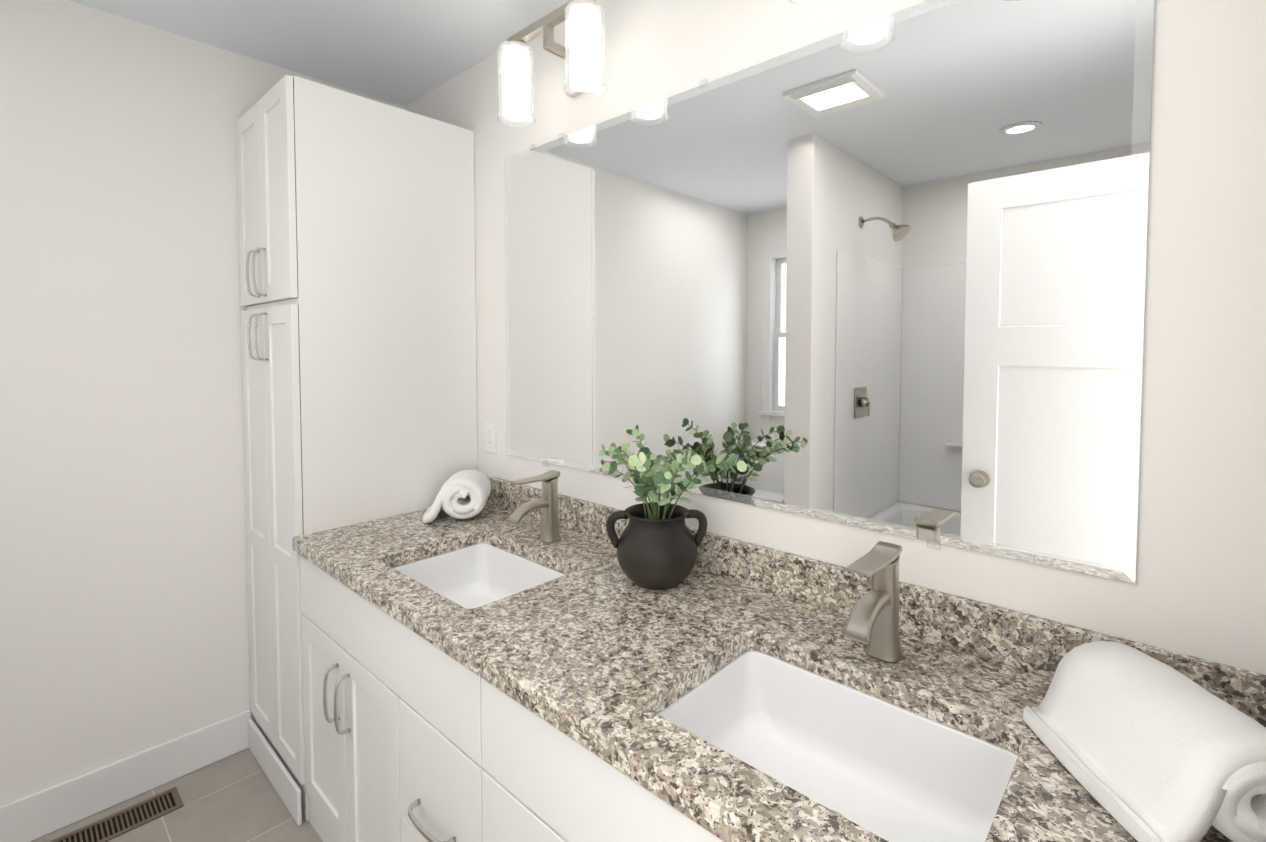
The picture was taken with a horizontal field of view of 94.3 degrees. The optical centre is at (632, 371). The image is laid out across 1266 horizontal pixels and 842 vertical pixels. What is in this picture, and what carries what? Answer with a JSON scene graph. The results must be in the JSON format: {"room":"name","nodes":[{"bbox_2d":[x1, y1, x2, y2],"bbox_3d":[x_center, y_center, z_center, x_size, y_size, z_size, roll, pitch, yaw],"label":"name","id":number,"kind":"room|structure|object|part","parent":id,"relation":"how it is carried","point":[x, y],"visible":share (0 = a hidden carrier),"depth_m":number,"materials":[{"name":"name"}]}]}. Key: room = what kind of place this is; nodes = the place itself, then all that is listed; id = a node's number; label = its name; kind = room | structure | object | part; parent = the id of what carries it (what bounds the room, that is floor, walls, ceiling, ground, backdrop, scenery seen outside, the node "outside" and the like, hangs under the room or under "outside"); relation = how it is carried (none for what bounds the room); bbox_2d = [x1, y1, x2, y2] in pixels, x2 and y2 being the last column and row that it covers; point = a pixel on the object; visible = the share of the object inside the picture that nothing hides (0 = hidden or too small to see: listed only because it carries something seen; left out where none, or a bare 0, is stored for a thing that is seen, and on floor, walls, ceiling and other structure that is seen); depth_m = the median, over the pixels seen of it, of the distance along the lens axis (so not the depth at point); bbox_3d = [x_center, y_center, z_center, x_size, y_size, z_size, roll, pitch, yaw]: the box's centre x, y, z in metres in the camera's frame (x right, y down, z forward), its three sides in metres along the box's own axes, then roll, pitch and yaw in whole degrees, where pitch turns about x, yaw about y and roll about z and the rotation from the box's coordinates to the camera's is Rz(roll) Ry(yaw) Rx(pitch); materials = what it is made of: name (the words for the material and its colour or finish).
{"room":"bathroom","nodes":[
{"label":"bathroom","id":0,"kind":"room"},
{"bbox_2d":[30,748,322,841],"bbox_3d":[-0.998,1.475,0.760,2.946,0.060,3.040,2,3,43],"label":"floor","id":1,"kind":"structure","parent":0,"point":[235,797],"depth_m":1.87,"materials":[{"name":"tile"}]},
{"bbox_2d":[51,787,183,841],"bbox_3d":[-1.595,1.402,1.826,0.122,0.005,0.300,2,3,43],"label":"floor vent","id":2,"kind":"object","parent":1,"relation":"in","point":[121,822],"visible":1,"depth_m":1.84,"materials":[{"name":"brown metal"}]},
{"bbox_2d":[236,75,476,825],"bbox_3d":[-1.021,0.245,2.180,0.539,2.290,0.673,2,3,43],"label":"tall cabinet","id":3,"kind":"object","parent":1,"relation":"on","point":[356,217],"depth_m":1.94,"materials":[{"name":"paint"}]},
{"bbox_3d":[-1.209,-0.222,1.959,0.534,0.017,0.002,2,3,43],"label":"rail","id":4,"kind":"part","parent":3,"relation":"part of","materials":[{"name":"paint"}]},
{"bbox_2d":[292,546,731,841],"bbox_3d":[-0.051,0.991,1.318,2.092,0.864,0.666,2,3,43],"label":"bathroom vanity","id":5,"kind":"object","parent":1,"relation":"on","point":[405,740],"depth_m":1.26,"materials":[{"name":"paint"}]},
{"bbox_2d":[292,502,1232,841],"bbox_3d":[-0.044,0.538,1.308,2.092,0.040,0.647,2,3,43],"label":"countertop","id":6,"kind":"structure","parent":5,"relation":"on","point":[592,648],"depth_m":1.07,"materials":[{"name":"stone"}]},
{"bbox_2d":[422,469,490,523],"bbox_3d":[-0.598,0.418,2.009,0.207,0.144,0.194,0,2,-7],"label":"towel","id":7,"kind":"object","parent":6,"relation":"on","point":[463,494],"visible":1,"depth_m":1.92,"materials":[{"name":"white fabric"}]},
{"bbox_2d":[388,538,567,609],"bbox_3d":[-0.415,0.614,1.570,0.526,0.155,0.396,2,3,43],"label":"sink","id":8,"kind":"object","parent":6,"relation":"in","point":[479,570],"depth_m":1.76,"materials":[{"name":"white ceramic"}]},
{"bbox_2d":[504,470,563,541],"bbox_3d":[-0.285,0.400,1.709,0.060,0.205,0.168,2,3,43],"label":"faucet","id":9,"kind":"object","parent":6,"relation":"on","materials":[{"name":"silver metal"}]},
{"bbox_2d":[599,425,746,589],"bbox_3d":[0.053,0.329,1.401,0.443,0.372,0.312,2,3,43],"label":"vase","id":10,"kind":"object","parent":6,"relation":"on","point":[656,544],"visible":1,"depth_m":1.37,"materials":[{"name":"ceramic"}]},
{"bbox_2d":[652,642,1019,841],"bbox_3d":[0.298,0.639,0.913,0.526,0.155,0.396,2,3,43],"label":"sink","id":11,"kind":"object","parent":6,"relation":"in","point":[909,772],"depth_m":1.02,"materials":[{"name":"white ceramic"}]},
{"bbox_2d":[840,541,907,665],"bbox_3d":[0.430,0.426,1.050,0.060,0.205,0.168,2,3,43],"label":"faucet","id":12,"kind":"object","parent":6,"relation":"on","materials":[{"name":"silver metal"}]},
{"bbox_2d":[1023,641,1265,841],"bbox_3d":[0.681,0.470,0.765,0.196,0.136,0.249,0,2,4],"label":"towel","id":13,"kind":"object","parent":6,"relation":"on","point":[1142,746],"visible":1,"depth_m":0.72,"materials":[{"name":"white fabric"}]},
{"bbox_2d":[0,0,405,805],"bbox_3d":[-1.985,0.146,1.620,0.120,2.530,2.800,2,3,43],"label":"wall","id":14,"kind":"structure","parent":0,"point":[124,622],"depth_m":1.88,"materials":[{"name":"paint"}]},
{"bbox_2d":[0,709,250,841],"bbox_3d":[-2.151,1.351,1.387,0.014,0.140,2.162,2,3,43],"label":"baseboard","id":15,"kind":"structure","parent":14,"relation":"attached to","point":[38,814],"depth_m":1.90,"materials":[{"name":"paint"}]},
{"bbox_2d":[69,0,569,106],"bbox_3d":[-0.998,-1.113,0.661,2.946,0.060,3.040,2,3,43],"label":"ceiling","id":16,"kind":"structure","parent":0,"point":[405,53],"depth_m":1.95,"materials":[{"name":"paint"}]},
{"bbox_2d":[405,0,1265,674],"bbox_3d":[-0.008,0.140,1.782,2.946,2.530,0.120,2,3,43],"label":"wall","id":17,"kind":"structure","parent":0,"point":[1197,588],"depth_m":0.92,"materials":[{"name":"paint"}]},
{"bbox_2d":[484,421,495,453],"bbox_3d":[-0.531,0.244,2.182,0.072,0.116,0.008,2,3,43],"label":"outlet","id":18,"kind":"object","parent":17,"relation":"attached to","point":[489,437],"visible":1,"depth_m":2.18,"materials":[{"name":"white plastic"}]},
{"bbox_2d":[497,0,606,126],"bbox_3d":[-0.216,-0.893,1.720,0.426,0.250,0.195,2,3,43],"label":"sconce","id":19,"kind":"object","parent":17,"relation":"attached to","point":[581,56],"visible":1,"depth_m":1.67,"materials":[{"name":"white glass"}]},
{"bbox_2d":[789,0,827,5],"bbox_3d":[0.496,-0.868,1.062,0.426,0.250,0.195,2,3,43],"label":"sconce","id":20,"kind":"object","parent":17,"relation":"attached to","point":[808,3],"visible":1,"depth_m":1.20,"materials":[{"name":"white glass"}]},
{"bbox_2d":[504,0,1154,583],"bbox_3d":[0.178,-0.205,1.510,1.719,1.072,0.008,2,3,43],"label":"mirror","id":21,"kind":"object","parent":17,"relation":"attached to","point":[886,274],"visible":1,"depth_m":1.21,"materials":[{"name":"silver mirror"}]},
{"bbox_2d":[486,475,1265,727],"bbox_3d":[0.168,0.462,1.535,2.092,0.096,0.020,2,3,43],"label":"backsplash","id":22,"kind":"structure","parent":0,"relation":"attached to","point":[1036,644],"depth_m":1.12,"materials":[{"name":"stone"}]}
]}

